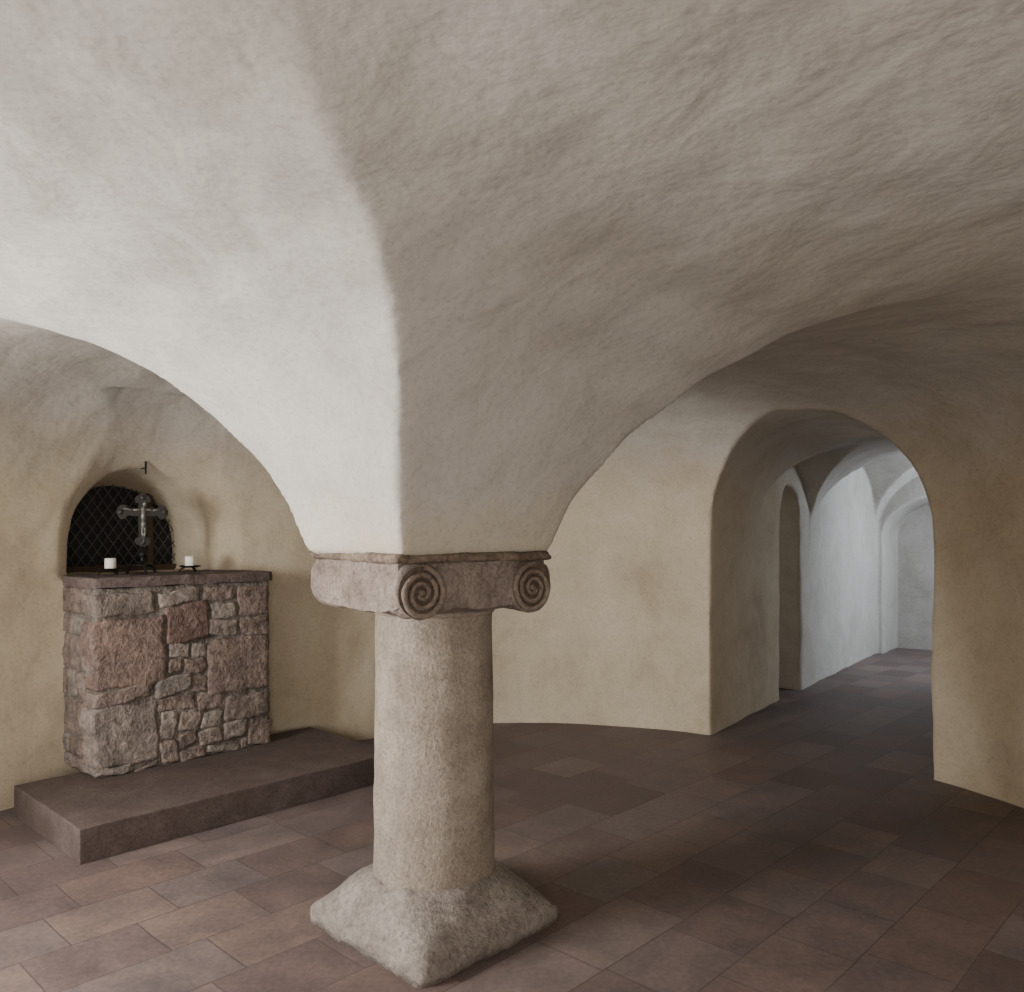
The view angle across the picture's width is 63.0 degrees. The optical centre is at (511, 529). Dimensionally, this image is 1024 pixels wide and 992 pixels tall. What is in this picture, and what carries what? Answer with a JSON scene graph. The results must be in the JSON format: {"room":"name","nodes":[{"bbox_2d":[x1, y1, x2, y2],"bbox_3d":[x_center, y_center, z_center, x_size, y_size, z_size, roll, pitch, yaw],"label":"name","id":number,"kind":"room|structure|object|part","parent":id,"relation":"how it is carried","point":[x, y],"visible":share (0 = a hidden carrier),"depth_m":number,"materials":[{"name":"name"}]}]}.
{"room":"church","nodes":[
{"label":"church","id":0,"kind":"room"},
{"bbox_2d":[0,443,374,810],"bbox_3d":[-2.600,0.445,3.243,2.309,2.244,6.434,0,0,13],"label":"wall","id":1,"kind":"structure","parent":0,"point":[231,514],"depth_m":5.36,"materials":[{"name":"paint"}]},
{"bbox_2d":[67,486,171,566],"bbox_3d":[-2.598,-0.025,5.434,0.011,0.650,0.860,0,0,42],"label":"window grille","id":2,"kind":"object","parent":1,"relation":"attached to","point":[75,529],"visible":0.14,"depth_m":5.41,"materials":[{"name":"black metal"}]},
{"bbox_2d":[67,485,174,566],"bbox_3d":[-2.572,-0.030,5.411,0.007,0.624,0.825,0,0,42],"label":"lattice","id":3,"kind":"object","parent":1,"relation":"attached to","point":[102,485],"visible":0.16,"depth_m":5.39,"materials":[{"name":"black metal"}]},
{"bbox_2d":[66,494,176,572],"bbox_3d":[-2.571,-0.020,5.410,0.062,0.640,0.860,0,0,42],"label":"frame","id":4,"kind":"object","parent":1,"relation":"attached to","point":[149,548],"visible":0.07,"depth_m":5.54,"materials":[{"name":"brown wood"}]},
{"bbox_2d":[141,461,146,473],"bbox_3d":[-2.273,-0.380,5.140,0.088,0.080,0.015,0,0,39],"label":"iron hook","id":5,"kind":"object","parent":1,"relation":"attached to","point":[145,462],"visible":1,"depth_m":5.11,"materials":[{"name":"black metal"}]},
{"bbox_2d":[0,0,1023,554],"bbox_3d":[-0.222,-0.424,2.998,6.174,1.038,6.788,0,0,0],"label":"ceiling","id":6,"kind":"structure","parent":0,"point":[438,269],"depth_m":2.22,"materials":[{"name":"paint"}]},
{"bbox_2d":[0,648,1023,991],"bbox_3d":[1.000,1.550,5.000,14.000,0.100,16.000,0,0,0],"label":"floor","id":7,"kind":"structure","parent":0,"point":[809,842],"depth_m":3.66,"materials":[{"name":"tile"}]},
{"bbox_2d":[14,727,373,864],"bbox_3d":[-1.656,1.420,4.711,0.944,0.165,1.803,0,0,44],"label":"step","id":8,"kind":"structure","parent":7,"relation":"on","point":[88,818],"depth_m":4.34,"materials":[{"name":"stone"}]},
{"bbox_2d":[61,570,272,778],"bbox_3d":[-2.060,0.802,5.029,0.518,1.097,1.112,0,0,42],"label":"stone altar","id":9,"kind":"object","parent":8,"relation":"on","point":[161,668],"visible":1,"depth_m":4.75,"materials":[{"name":"brown stone"}]},
{"bbox_2d":[98,557,121,574],"bbox_3d":[-2.314,0.206,4.811,0.129,0.106,0.128,0,0,42],"label":"candle holder","id":10,"kind":"object","parent":9,"relation":"on","point":[109,563],"visible":0.99,"depth_m":4.79,"materials":[{"name":"white wax"}]},
{"bbox_3d":[-2.314,0.239,4.811,0.129,0.040,0.128,0,0,42],"label":"dish","id":11,"kind":"part","parent":10,"relation":"part of","materials":[{"name":"black metal"}]},
{"bbox_2d":[104,558,115,568],"bbox_3d":[-2.314,0.195,4.812,0.061,0.065,0.061,0,0,42],"label":"candle","id":12,"kind":"object","parent":10,"relation":"on","point":[108,562],"depth_m":4.79,"materials":[{"name":"wax"}]},
{"bbox_2d":[116,494,167,573],"bbox_3d":[-2.179,0.022,4.934,0.284,0.473,0.154,0,0,-34],"label":"crucifix","id":13,"kind":"object","parent":9,"relation":"on","point":[122,511],"visible":1,"depth_m":4.93,"materials":[{"name":"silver metal"}]},
{"bbox_2d":[179,556,200,571],"bbox_3d":[-1.993,0.206,5.168,0.129,0.106,0.128,0,0,42],"label":"candle holder","id":14,"kind":"object","parent":9,"relation":"on","point":[189,560],"visible":1,"depth_m":5.14,"materials":[{"name":"white wax"}]},
{"bbox_3d":[-1.993,0.239,5.168,0.129,0.040,0.128,0,0,42],"label":"dish","id":15,"kind":"part","parent":14,"relation":"part of","materials":[{"name":"black metal"}]},
{"bbox_2d":[185,556,194,565],"bbox_3d":[-1.994,0.195,5.169,0.061,0.065,0.061,0,0,42],"label":"candle","id":16,"kind":"object","parent":14,"relation":"on","point":[189,560],"depth_m":5.14,"materials":[{"name":"wax"}]},
{"bbox_2d":[310,859,558,988],"bbox_3d":[-0.295,1.385,3.199,0.708,0.229,0.712,0,0,45],"label":"base","id":17,"kind":"object","parent":7,"relation":"on","point":[424,938],"visible":0.74,"depth_m":2.96,"materials":[{"name":"stone"}]},
{"bbox_2d":[373,612,494,890],"bbox_3d":[-0.297,0.802,3.200,0.462,1.055,0.461,0,0,0],"label":"shaft","id":18,"kind":"object","parent":17,"relation":"on","point":[433,791],"visible":0.93,"depth_m":3.00,"materials":[{"name":"stone"}]},
{"bbox_2d":[309,551,550,620],"bbox_3d":[-0.323,0.191,3.201,0.675,0.233,0.722,0,0,-37],"label":"capital","id":19,"kind":"object","parent":18,"relation":"on","point":[416,587],"visible":0.98,"depth_m":2.94,"materials":[{"name":"stone"}]},
{"bbox_2d":[375,609,494,617],"bbox_3d":[-0.298,0.305,3.200,0.464,0.019,0.464,0,0,0],"label":"necking","id":20,"kind":"object","parent":18,"relation":"on","point":[450,614],"visible":0.31,"depth_m":3.01,"materials":[{"name":"stone"}]},
{"bbox_2d":[492,466,735,734],"bbox_3d":[0.413,0.554,6.244,2.464,2.024,0.524,0,0,2],"label":"wall","id":21,"kind":"structure","parent":0,"point":[624,634],"depth_m":6.36,"materials":[{"name":"paint"}]},
{"bbox_2d":[716,418,933,731],"bbox_3d":[3.469,0.323,8.332,3.991,2.486,5.793,0,0,44],"label":"arched passageway","id":22,"kind":"structure","parent":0,"point":[826,539],"depth_m":7.92,"materials":[{"name":"paint"}]},
{"bbox_2d":[906,444,1023,807],"bbox_3d":[2.625,0.553,3.103,0.696,2.026,4.296,0,0,0],"label":"wall","id":23,"kind":"structure","parent":0,"point":[975,497],"depth_m":4.73,"materials":[{"name":"paint"}]}
]}

